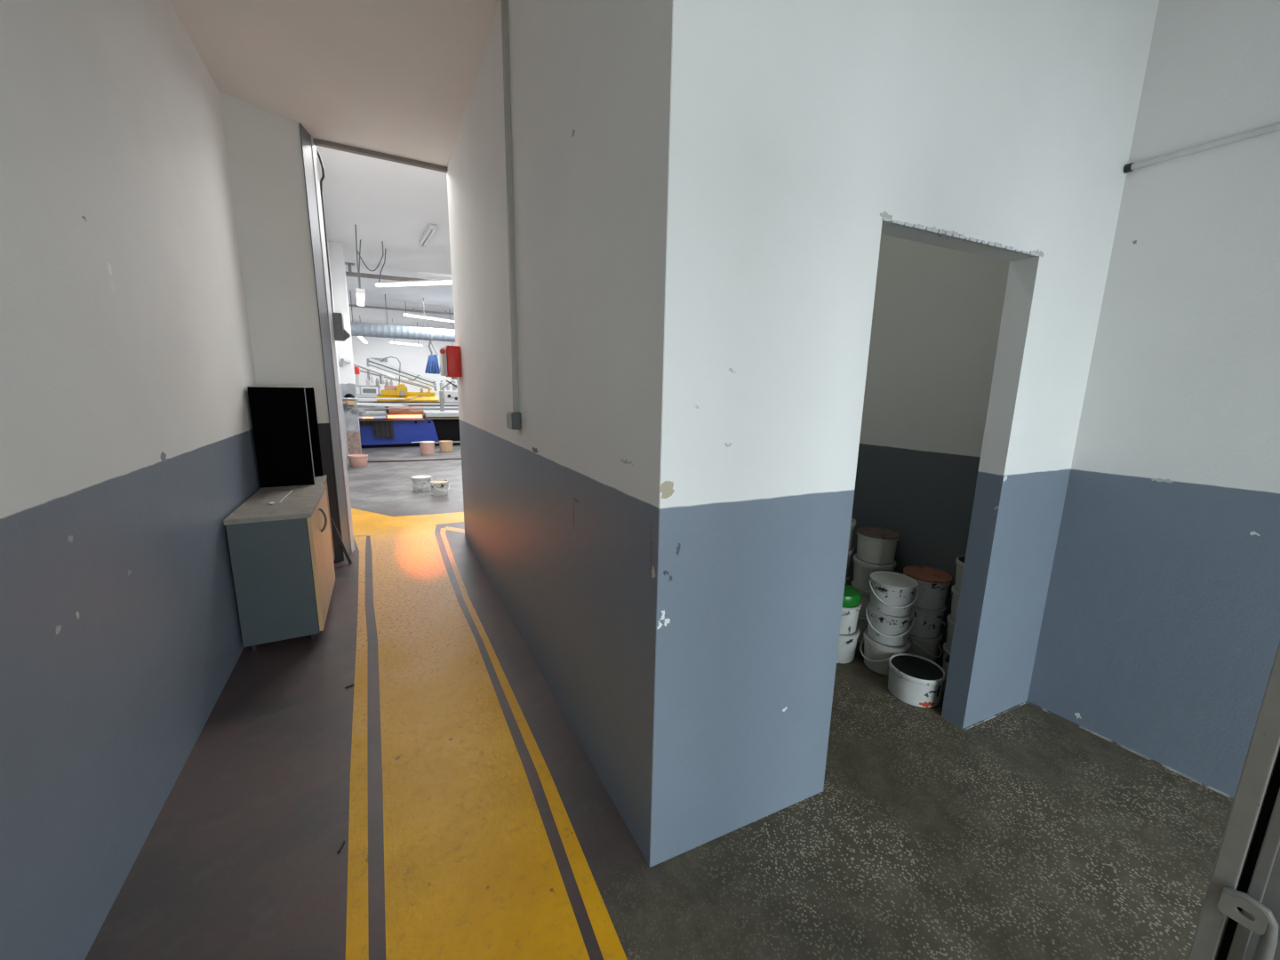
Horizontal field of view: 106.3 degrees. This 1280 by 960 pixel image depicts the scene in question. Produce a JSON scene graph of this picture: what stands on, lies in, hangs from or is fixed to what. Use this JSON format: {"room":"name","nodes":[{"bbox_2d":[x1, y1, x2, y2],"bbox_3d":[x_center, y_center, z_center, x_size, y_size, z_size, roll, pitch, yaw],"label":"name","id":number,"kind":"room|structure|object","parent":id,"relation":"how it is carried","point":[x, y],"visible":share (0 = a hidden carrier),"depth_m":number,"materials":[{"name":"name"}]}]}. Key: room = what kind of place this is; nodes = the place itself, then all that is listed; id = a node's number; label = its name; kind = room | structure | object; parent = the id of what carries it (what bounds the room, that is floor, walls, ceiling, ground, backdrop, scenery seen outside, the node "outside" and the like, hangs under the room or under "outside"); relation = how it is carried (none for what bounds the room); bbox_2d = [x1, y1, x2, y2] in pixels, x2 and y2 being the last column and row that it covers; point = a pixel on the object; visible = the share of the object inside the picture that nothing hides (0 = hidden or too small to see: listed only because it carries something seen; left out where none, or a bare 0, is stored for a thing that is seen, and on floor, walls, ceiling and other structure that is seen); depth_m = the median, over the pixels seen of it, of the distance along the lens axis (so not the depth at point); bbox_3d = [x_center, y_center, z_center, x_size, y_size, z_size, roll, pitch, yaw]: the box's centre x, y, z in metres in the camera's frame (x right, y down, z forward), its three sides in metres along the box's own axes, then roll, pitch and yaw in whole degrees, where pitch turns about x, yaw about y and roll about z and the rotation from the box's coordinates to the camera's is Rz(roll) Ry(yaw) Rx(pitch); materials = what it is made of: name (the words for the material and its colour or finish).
{"room":"factory corridor","nodes":[
{"label":"factory corridor","id":0,"kind":"room"},
{"bbox_2d":[0,0,260,959],"bbox_3d":[-1.207,-0.639,0.299,0.195,4.100,7.070,-5,12,-28],"label":"wall","id":1,"kind":"structure","parent":0,"point":[127,444],"depth_m":1.54,"materials":[{"name":"paint"}]},
{"bbox_2d":[218,91,343,562],"bbox_3d":[-2.766,-1.306,3.660,0.652,4.100,0.445,-5,12,-28],"label":"wall","id":2,"kind":"structure","parent":0,"point":[264,153],"depth_m":3.51,"materials":[{"name":"paint"}]},
{"bbox_2d":[298,122,351,559],"bbox_3d":[-2.548,-0.979,3.919,0.011,3.370,0.185,-2,11,-14],"label":"trim","id":3,"kind":"structure","parent":2,"relation":"attached to","point":[305,136],"depth_m":3.87,"materials":[{"name":"paint"}]},
{"bbox_2d":[316,148,333,311],"bbox_3d":[-2.566,-2.021,3.926,0.055,1.253,0.023,-5,12,-28],"label":"power cable","id":4,"kind":"object","parent":2,"relation":"attached to","point":[317,152],"visible":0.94,"depth_m":3.90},
{"bbox_2d":[310,135,354,552],"bbox_3d":[-2.579,-1.004,4.047,0.015,3.370,0.092,-2,11,-15],"label":"trim","id":5,"kind":"structure","parent":2,"relation":"attached to","point":[313,141],"depth_m":4.00,"materials":[{"name":"paint"}]},
{"bbox_2d":[332,312,350,341],"bbox_3d":[-2.630,-1.312,4.108,0.249,0.220,0.164,-5,12,-28],"label":"junction box","id":6,"kind":"object","parent":2,"relation":"attached to","point":[340,334],"visible":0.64,"depth_m":4.06,"materials":[{"name":"grey plastic"}]},
{"bbox_2d":[314,138,447,173],"bbox_3d":[-2.115,-2.682,3.982,0.964,0.032,0.050,-5,12,-28],"label":"trim","id":7,"kind":"structure","parent":2,"relation":"attached to","point":[318,142],"depth_m":3.95,"materials":[{"name":"paint"}]},
{"bbox_2d":[168,0,498,167],"bbox_3d":[0.426,-2.178,1.140,4.080,0.130,7.530,-5,12,-28],"label":"ceiling","id":8,"kind":"structure","parent":0,"point":[395,77],"depth_m":2.83,"materials":[{"name":"paint"}]},
{"bbox_2d":[326,236,349,467],"bbox_3d":[-4.390,-1.843,6.336,0.340,4.100,5.870,-5,12,-28],"label":"wall","id":9,"kind":"structure","parent":0,"point":[336,341],"depth_m":8.70,"materials":[{"name":"paint"}]},
{"bbox_2d":[328,240,361,455],"bbox_3d":[-5.768,-2.344,9.110,0.550,4.000,0.400,-5,12,-28],"label":"column","id":10,"kind":"structure","parent":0,"point":[336,249],"depth_m":9.00,"materials":[{"name":"paint"}]},
{"bbox_2d":[316,145,454,329],"bbox_3d":[-3.730,-5.280,13.741,9.500,0.120,19.270,-5,12,-28],"label":"ceiling","id":11,"kind":"structure","parent":0,"point":[393,204],"depth_m":7.87,"materials":[{"name":"white paint"}]},
{"bbox_2d":[354,224,365,306],"bbox_3d":[-4.714,-3.586,8.047,0.148,1.129,1.626,-5,12,-29],"label":"lamp","id":12,"kind":"object","parent":11,"relation":"hanging from","point":[360,292],"visible":0.99,"depth_m":7.83,"materials":[{"name":"white plastic"}]},
{"bbox_2d":[357,315,367,343],"bbox_3d":[-10.679,-5.793,18.404,0.110,0.868,2.731,-4,12,-24],"label":"lamp","id":13,"kind":"object","parent":11,"relation":"hanging from","point":[359,337],"visible":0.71,"depth_m":18.26,"materials":[{"name":"white plastic"}]},
{"bbox_2d":[357,240,383,271],"bbox_3d":[-4.776,-3.979,8.512,0.417,0.529,0.020,-5,12,-28],"label":"wire","id":14,"kind":"object","parent":11,"relation":"hanging from","point":[381,241],"visible":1,"depth_m":8.56,"materials":[{"name":"grey metal"}]},
{"bbox_2d":[344,262,452,285],"bbox_3d":[-2.766,-4.731,11.988,9.101,0.270,0.160,-5,12,-28],"label":"ceiling pipe","id":15,"kind":"object","parent":11,"relation":"attached to","point":[349,273],"visible":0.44,"depth_m":10.43,"materials":[{"name":"grey metal"}]},
{"bbox_2d":[348,304,453,315],"bbox_3d":[-5.487,-5.810,17.007,9.100,0.120,0.060,-5,12,-28],"label":"rail","id":16,"kind":"object","parent":11,"relation":"hanging from","point":[349,305],"visible":0.32,"depth_m":15.76,"materials":[{"name":"grey metal"}]},
{"bbox_2d":[349,290,455,342],"bbox_3d":[-4.459,-4.871,15.084,9.000,1.211,0.392,-5,12,-28],"label":"ventilation duct","id":17,"kind":"object","parent":11,"relation":"hanging from","point":[357,329],"visible":0.33,"depth_m":13.75,"materials":[{"name":"metal"}]},
{"bbox_2d":[424,340,440,374],"bbox_3d":[-6.123,-3.684,14.462,0.266,0.955,0.763,11,15,43],"label":"cloth","id":18,"kind":"object","parent":17,"relation":"hanging from","point":[432,364],"visible":0.73,"depth_m":14.34,"materials":[{"name":"blue fabric"}]},
{"bbox_2d":[388,322,423,346],"bbox_3d":[-9.370,-5.879,19.153,0.110,0.928,1.466,7,12,28],"label":"lamp","id":19,"kind":"object","parent":11,"relation":"hanging from","point":[394,341],"visible":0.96,"depth_m":19.22,"materials":[{"name":"white plastic"}]},
{"bbox_2d":[374,248,452,287],"bbox_3d":[-3.985,-4.010,9.010,2.450,0.631,0.252,4,11,13],"label":"lamp","id":20,"kind":"object","parent":11,"relation":"hanging from","point":[379,284],"visible":0.56,"depth_m":9.17,"materials":[{"name":"white plastic"}]},
{"bbox_2d":[418,224,437,247],"bbox_3d":[-3.567,-4.095,8.057,0.120,0.078,1.147,-6,13,-32],"label":"lamp","id":21,"kind":"object","parent":11,"relation":"attached to","point":[431,228],"visible":1,"depth_m":7.94,"materials":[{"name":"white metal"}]},
{"bbox_2d":[401,301,454,322],"bbox_3d":[-6.653,-5.384,15.469,0.110,0.428,2.079,9,13,35],"label":"lamp","id":22,"kind":"object","parent":11,"relation":"hanging from","point":[405,313],"visible":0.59,"depth_m":15.29,"materials":[{"name":"white plastic"}]},
{"bbox_2d":[351,322,458,418],"bbox_3d":[-8.235,-4.955,22.375,9.500,4.100,0.200,-5,12,-28],"label":"wall","id":23,"kind":"structure","parent":0,"point":[412,358],"depth_m":20.96,"materials":[{"name":"white paint"}]},
{"bbox_2d":[369,357,387,361],"bbox_3d":[-11.217,-5.156,20.584,0.700,0.150,0.040,-5,12,-28],"label":"wall plate","id":24,"kind":"object","parent":23,"relation":"attached to","point":[378,359],"visible":0.51,"depth_m":20.61,"materials":[{"name":"grey metal"}]},
{"bbox_2d":[446,0,673,866],"bbox_3d":[-0.781,-1.114,2.849,0.120,4.100,3.867,-5,12,-28],"label":"wall","id":25,"kind":"structure","parent":0,"point":[562,509],"depth_m":1.80,"materials":[{"name":"paint"}]},
{"bbox_2d":[439,345,461,379],"bbox_3d":[-1.720,-1.058,4.333,0.172,0.289,0.235,-5,12,-28],"label":"wall box","id":26,"kind":"object","parent":25,"relation":"attached to","point":[450,356],"visible":1,"depth_m":4.25,"materials":[{"name":"red plastic"}]},
{"bbox_2d":[500,0,519,412],"bbox_3d":[-0.650,-1.351,2.406,0.025,2.005,0.035,-5,12,-28],"label":"cable trunking","id":27,"kind":"object","parent":25,"relation":"attached to","point":[504,3],"visible":1,"depth_m":2.38,"materials":[{"name":"plastic"}]},
{"bbox_2d":[506,411,521,429],"bbox_3d":[-0.680,-0.320,2.587,0.058,0.090,0.100,-5,12,-28],"label":"switch box","id":28,"kind":"object","parent":25,"relation":"attached to","point":[513,419],"visible":0.98,"depth_m":2.55,"materials":[{"name":"grey plastic"}]},
{"bbox_2d":[84,444,1233,959],"bbox_3d":[-2.042,-0.582,11.246,9.500,0.121,26.800,-5,12,-28],"label":"floor","id":29,"kind":"structure","parent":0,"point":[474,820],"depth_m":1.68,"materials":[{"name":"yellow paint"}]},
{"bbox_2d":[223,484,335,651],"bbox_3d":[-2.221,0.504,3.075,0.415,0.782,0.890,-5,12,-28],"label":"storage cabinet","id":30,"kind":"object","parent":29,"relation":"on","point":[282,557],"visible":1,"depth_m":2.71,"materials":[{"name":"grey laminate"}]},
{"bbox_2d":[269,490,292,503],"bbox_3d":[-2.304,0.105,3.038,0.131,0.012,0.414,-5,12,-28],"label":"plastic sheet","id":31,"kind":"object","parent":30,"relation":"on","point":[291,491],"visible":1,"depth_m":3.00,"materials":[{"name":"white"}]},
{"bbox_2d":[260,475,334,560],"bbox_3d":[-2.558,0.393,3.630,0.350,0.782,0.410,-5,12,-28],"label":"base cabinet","id":32,"kind":"object","parent":29,"relation":"on","point":[322,479],"visible":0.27,"depth_m":3.75,"materials":[{"name":"brown laminate"}]},
{"bbox_2d":[247,385,323,487],"bbox_3d":[-2.552,-0.328,3.485,0.330,0.687,0.383,-5,12,-28],"label":"computer monitor","id":33,"kind":"object","parent":32,"relation":"on","point":[284,419],"visible":1,"depth_m":3.33,"materials":[{"name":"black plastic"}]},
{"bbox_2d":[336,840,344,852],"bbox_3d":[-0.983,1.205,1.579,0.007,0.006,0.040,0,11,-7],"label":"scrap","id":34,"kind":"object","parent":29,"relation":"on","point":[343,841],"visible":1,"depth_m":1.58,"materials":[{"name":"plastic"}]},
{"bbox_2d":[330,517,351,563],"bbox_3d":[-2.503,0.508,4.011,0.133,0.410,0.030,-5,12,-28],"label":"metal bar","id":35,"kind":"object","parent":29,"relation":"on","point":[333,525],"visible":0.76,"depth_m":4.00,"materials":[{"name":"metal"}]},
{"bbox_2d":[347,453,367,467],"bbox_3d":[-5.188,-0.356,8.839,0.330,0.215,0.330,-5,12,-28],"label":"paint bucket","id":36,"kind":"object","parent":29,"relation":"on","point":[356,460],"visible":1,"depth_m":8.73,"materials":[{"name":"pink plastic"}]},
{"bbox_2d":[339,356,460,447],"bbox_3d":[-5.186,-1.807,11.277,3.150,2.160,4.176,-5,12,-28],"label":"machine","id":37,"kind":"object","parent":29,"relation":"on","point":[404,424],"visible":0.78,"depth_m":11.64,"materials":[{"name":"blue metal"}]},
{"bbox_2d":[354,374,359,384],"bbox_3d":[-6.711,-2.366,11.389,0.100,0.280,0.098,-5,12,-28],"label":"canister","id":38,"kind":"object","parent":37,"relation":"on","point":[357,382],"depth_m":11.35,"materials":[{"name":"white plastic"}]},
{"bbox_2d":[342,393,405,399],"bbox_3d":[-5.599,-1.776,10.267,1.254,0.168,2.608,-5,12,-28],"label":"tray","id":39,"kind":"object","parent":37,"relation":"on","point":[348,396],"depth_m":11.29,"materials":[{"name":"grey metal"}]},
{"bbox_2d":[385,407,425,418],"bbox_3d":[-5.734,-1.652,11.719,0.850,0.270,0.650,-5,12,-28],"label":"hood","id":40,"kind":"object","parent":37,"relation":"attached to","point":[404,412],"depth_m":11.65,"materials":[{"name":"orange"}]},
{"bbox_2d":[367,457,461,462],"bbox_3d":[-2.632,-0.502,10.372,6.330,0.028,0.085,-3,12,-22],"label":"hose","id":41,"kind":"object","parent":29,"relation":"on","point":[451,458],"visible":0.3,"depth_m":9.58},
{"bbox_2d":[410,474,431,492],"bbox_3d":[-3.144,0.052,6.917,0.280,0.205,0.277,-5,12,-28],"label":"paint bucket","id":42,"kind":"object","parent":29,"relation":"on","point":[420,484],"visible":0.98,"depth_m":6.83,"materials":[{"name":"white plastic"}]},
{"bbox_2d":[419,440,434,454],"bbox_3d":[-4.713,-0.716,10.640,0.316,0.270,0.316,-5,12,-28],"label":"paint bucket","id":43,"kind":"object","parent":29,"relation":"on","point":[426,447],"visible":0.88,"depth_m":10.53,"materials":[{"name":"pink plastic"}]},
{"bbox_2d":[430,480,449,495],"bbox_3d":[-2.787,0.111,6.683,0.250,0.190,0.256,7,12,27],"label":"paint bucket","id":44,"kind":"object","parent":29,"relation":"on","point":[438,487],"visible":1,"depth_m":6.60,"materials":[{"name":"white plastic"}]},
{"bbox_2d":[439,440,452,452],"bbox_3d":[-4.483,-0.783,11.098,0.300,0.240,0.300,-5,12,-28],"label":"paint bucket","id":45,"kind":"object","parent":29,"relation":"on","point":[445,445],"visible":1,"depth_m":10.99,"materials":[{"name":"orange plastic"}]},
{"bbox_2d":[836,625,860,663],"bbox_3d":[1.140,0.931,2.789,0.239,0.176,0.239,6,12,25],"label":"paint bucket","id":46,"kind":"object","parent":29,"relation":"on","point":[847,644],"visible":0.23,"depth_m":2.69,"materials":[{"name":"white plastic"}]},
{"bbox_2d":[839,601,861,634],"bbox_3d":[1.140,0.764,2.753,0.224,0.165,0.224,0,11,-7],"label":"paint bucket","id":47,"kind":"object","parent":46,"relation":"on","point":[849,618],"visible":0.23,"depth_m":2.66,"materials":[{"name":"white plastic"}]},
{"bbox_2d":[842,584,861,607],"bbox_3d":[1.142,0.648,2.732,0.208,0.070,0.208,-5,12,-28],"label":"tub","id":48,"kind":"object","parent":47,"relation":"on","point":[852,595],"visible":0.43,"depth_m":2.65,"materials":[{"name":"green plastic"}]},
{"bbox_2d":[856,615,868,643],"bbox_3d":[1.414,0.900,2.988,0.228,0.172,0.228,-5,12,-28],"label":"paint bucket","id":49,"kind":"object","parent":29,"relation":"on","point":[862,622],"visible":0.04,"depth_m":2.91,"materials":[{"name":"beige plastic"}]},
{"bbox_2d":[851,580,870,617],"bbox_3d":[1.417,0.732,2.956,0.228,0.172,0.228,2,11,4],"label":"paint bucket","id":50,"kind":"object","parent":49,"relation":"on","point":[865,598],"visible":0.19,"depth_m":2.88,"materials":[{"name":"beige plastic"}]},
{"bbox_2d":[853,553,895,591],"bbox_3d":[1.418,0.564,2.923,0.238,0.172,0.238,9,13,37],"label":"paint bucket","id":51,"kind":"object","parent":50,"relation":"on","point":[862,570],"visible":0.55,"depth_m":2.85,"materials":[{"name":"beige plastic"}]},
{"bbox_2d":[856,526,899,564],"bbox_3d":[1.426,0.394,2.896,0.233,0.172,0.233,8,13,33],"label":"paint bucket","id":52,"kind":"object","parent":51,"relation":"on","point":[875,545],"visible":1,"depth_m":2.82,"materials":[{"name":"beige plastic"}]},
{"bbox_2d":[860,629,911,675],"bbox_3d":[1.364,0.958,2.676,0.243,0.172,0.246,-1,11,-9],"label":"paint bucket","id":53,"kind":"object","parent":29,"relation":"on","point":[876,655],"visible":0.56,"depth_m":2.60,"materials":[{"name":"beige plastic"}]},
{"bbox_2d":[865,601,915,646],"bbox_3d":[1.371,0.789,2.645,0.239,0.172,0.236,7,12,30],"label":"paint bucket","id":54,"kind":"object","parent":53,"relation":"on","point":[883,628],"visible":0.66,"depth_m":2.56,"materials":[{"name":"white plastic"}]},
{"bbox_2d":[868,571,919,616],"bbox_3d":[1.370,0.621,2.610,0.243,0.172,0.240,4,11,15],"label":"paint bucket","id":55,"kind":"object","parent":54,"relation":"on","point":[892,594],"visible":1,"depth_m":2.54,"materials":[{"name":"white plastic"}]},
{"bbox_2d":[888,653,945,707],"bbox_3d":[1.395,1.014,2.436,0.250,0.152,0.250,-6,13,-33],"label":"paint bucket","id":56,"kind":"object","parent":29,"relation":"on","point":[915,680],"visible":1,"depth_m":2.37,"materials":[{"name":"white plastic"}]},
{"bbox_2d":[908,632,942,662],"bbox_3d":[1.605,0.945,2.768,0.236,0.172,0.239,12,15,44],"label":"paint bucket","id":57,"kind":"object","parent":29,"relation":"on","point":[928,648],"visible":0.4,"depth_m":2.67,"materials":[{"name":"beige plastic"}]},
{"bbox_2d":[909,604,946,638],"bbox_3d":[1.609,0.776,2.738,0.236,0.172,0.239,3,11,10],"label":"paint bucket","id":58,"kind":"object","parent":57,"relation":"on","point":[928,623],"visible":0.5,"depth_m":2.65,"materials":[{"name":"white plastic"}]},
{"bbox_2d":[903,565,951,609],"bbox_3d":[1.609,0.607,2.707,0.237,0.172,0.237,4,11,17],"label":"paint bucket","id":59,"kind":"object","parent":58,"relation":"on","point":[933,584],"visible":0.91,"depth_m":2.62,"materials":[{"name":"white plastic"}]},
{"bbox_2d":[942,641,951,679],"bbox_3d":[1.735,0.991,2.558,0.224,0.166,0.224,-5,12,-28],"label":"paint bucket","id":60,"kind":"object","parent":29,"relation":"on","point":[947,652],"visible":0.19,"depth_m":2.56,"materials":[{"name":"white plastic"}]},
{"bbox_2d":[946,613,955,651],"bbox_3d":[1.738,0.828,2.527,0.224,0.166,0.224,-6,13,-35],"label":"paint bucket","id":61,"kind":"object","parent":60,"relation":"on","point":[950,623],"visible":0.16,"depth_m":2.54,"materials":[{"name":"white plastic"}]},
{"bbox_2d":[951,584,959,622],"bbox_3d":[1.741,0.664,2.497,0.224,0.166,0.224,-9,15,-42],"label":"paint bucket","id":62,"kind":"object","parent":61,"relation":"on","point":[955,593],"visible":0.12,"depth_m":2.50,"materials":[{"name":"white plastic"}]},
{"bbox_2d":[954,555,965,592],"bbox_3d":[1.744,0.501,2.466,0.220,0.166,0.220,10,14,39],"label":"paint bucket","id":63,"kind":"object","parent":62,"relation":"on","point":[960,560],"visible":0.19,"depth_m":2.48,"materials":[{"name":"beige plastic"}]},
{"bbox_2d":[1187,640,1279,959],"bbox_3d":[1.285,0.387,0.424,0.072,2.070,0.897,-5,12,-28],"label":"door","id":64,"kind":"structure","parent":29,"relation":"on","point":[1239,919],"depth_m":0.84,"materials":[{"name":"beige paint"}]},
{"bbox_3d":[1.234,0.863,3.143,0.220,0.180,0.220,-5,12,-28],"label":"paint bucket","id":65,"kind":"object","parent":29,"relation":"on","visible":0},
{"bbox_2d":[844,573,850,584],"bbox_3d":[1.237,0.686,3.109,0.220,0.180,0.220,2,11,4],"label":"paint bucket","id":66,"kind":"object","parent":65,"relation":"on","point":[847,579],"visible":0.12,"depth_m":3.02,"materials":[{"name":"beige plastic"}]},
{"bbox_2d":[845,546,853,576],"bbox_3d":[1.240,0.510,3.076,0.220,0.180,0.220,9,13,36],"label":"paint bucket","id":67,"kind":"object","parent":66,"relation":"on","point":[850,551],"visible":0.2,"depth_m":3.00,"materials":[{"name":"beige plastic"}]},
{"bbox_2d":[848,518,855,550],"bbox_3d":[1.244,0.333,3.042,0.216,0.180,0.216,-3,11,-20],"label":"paint bucket","id":68,"kind":"object","parent":67,"relation":"on","point":[853,521],"visible":0.2,"depth_m":2.97,"materials":[{"name":"beige plastic"}]},
{"bbox_2d":[649,0,1159,867],"bbox_3d":[1.072,-0.854,1.661,2.253,4.100,0.106,-4,12,-24],"label":"wall","id":69,"kind":"structure","parent":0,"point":[804,133],"depth_m":1.50,"materials":[{"name":"paint"}]},
{"bbox_2d":[963,701,1027,730],"bbox_3d":[1.703,1.122,2.292,0.503,0.007,0.007,-4,12,-24],"label":"baseboard","id":70,"kind":"structure","parent":69,"relation":"attached to","point":[1025,702],"depth_m":2.28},
{"bbox_2d":[848,234,1009,658],"bbox_3d":[1.650,-0.685,2.787,0.205,3.370,1.380,-5,12,-28],"label":"wall","id":71,"kind":"structure","parent":0,"point":[938,311],"depth_m":2.74,"materials":[{"name":"paint"}]},
{"bbox_2d":[1026,0,1279,797],"bbox_3d":[2.968,-0.608,0.552,0.190,4.100,3.598,-5,12,-30],"label":"wall","id":72,"kind":"structure","parent":0,"point":[1159,636],"depth_m":1.86,"materials":[{"name":"paint"}]},
{"bbox_2d":[1027,701,1233,799],"bbox_3d":[2.134,1.174,2.061,0.007,0.007,0.786,-5,12,-30],"label":"baseboard","id":73,"kind":"structure","parent":72,"relation":"attached to","point":[1036,706],"depth_m":2.06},
{"bbox_2d":[1123,122,1279,173],"bbox_3d":[2.774,-0.989,0.599,0.033,0.031,3.184,-5,12,-30],"label":"pipe","id":74,"kind":"object","parent":72,"relation":"attached to","point":[1129,167],"visible":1,"depth_m":1.76,"materials":[{"name":"metal"}]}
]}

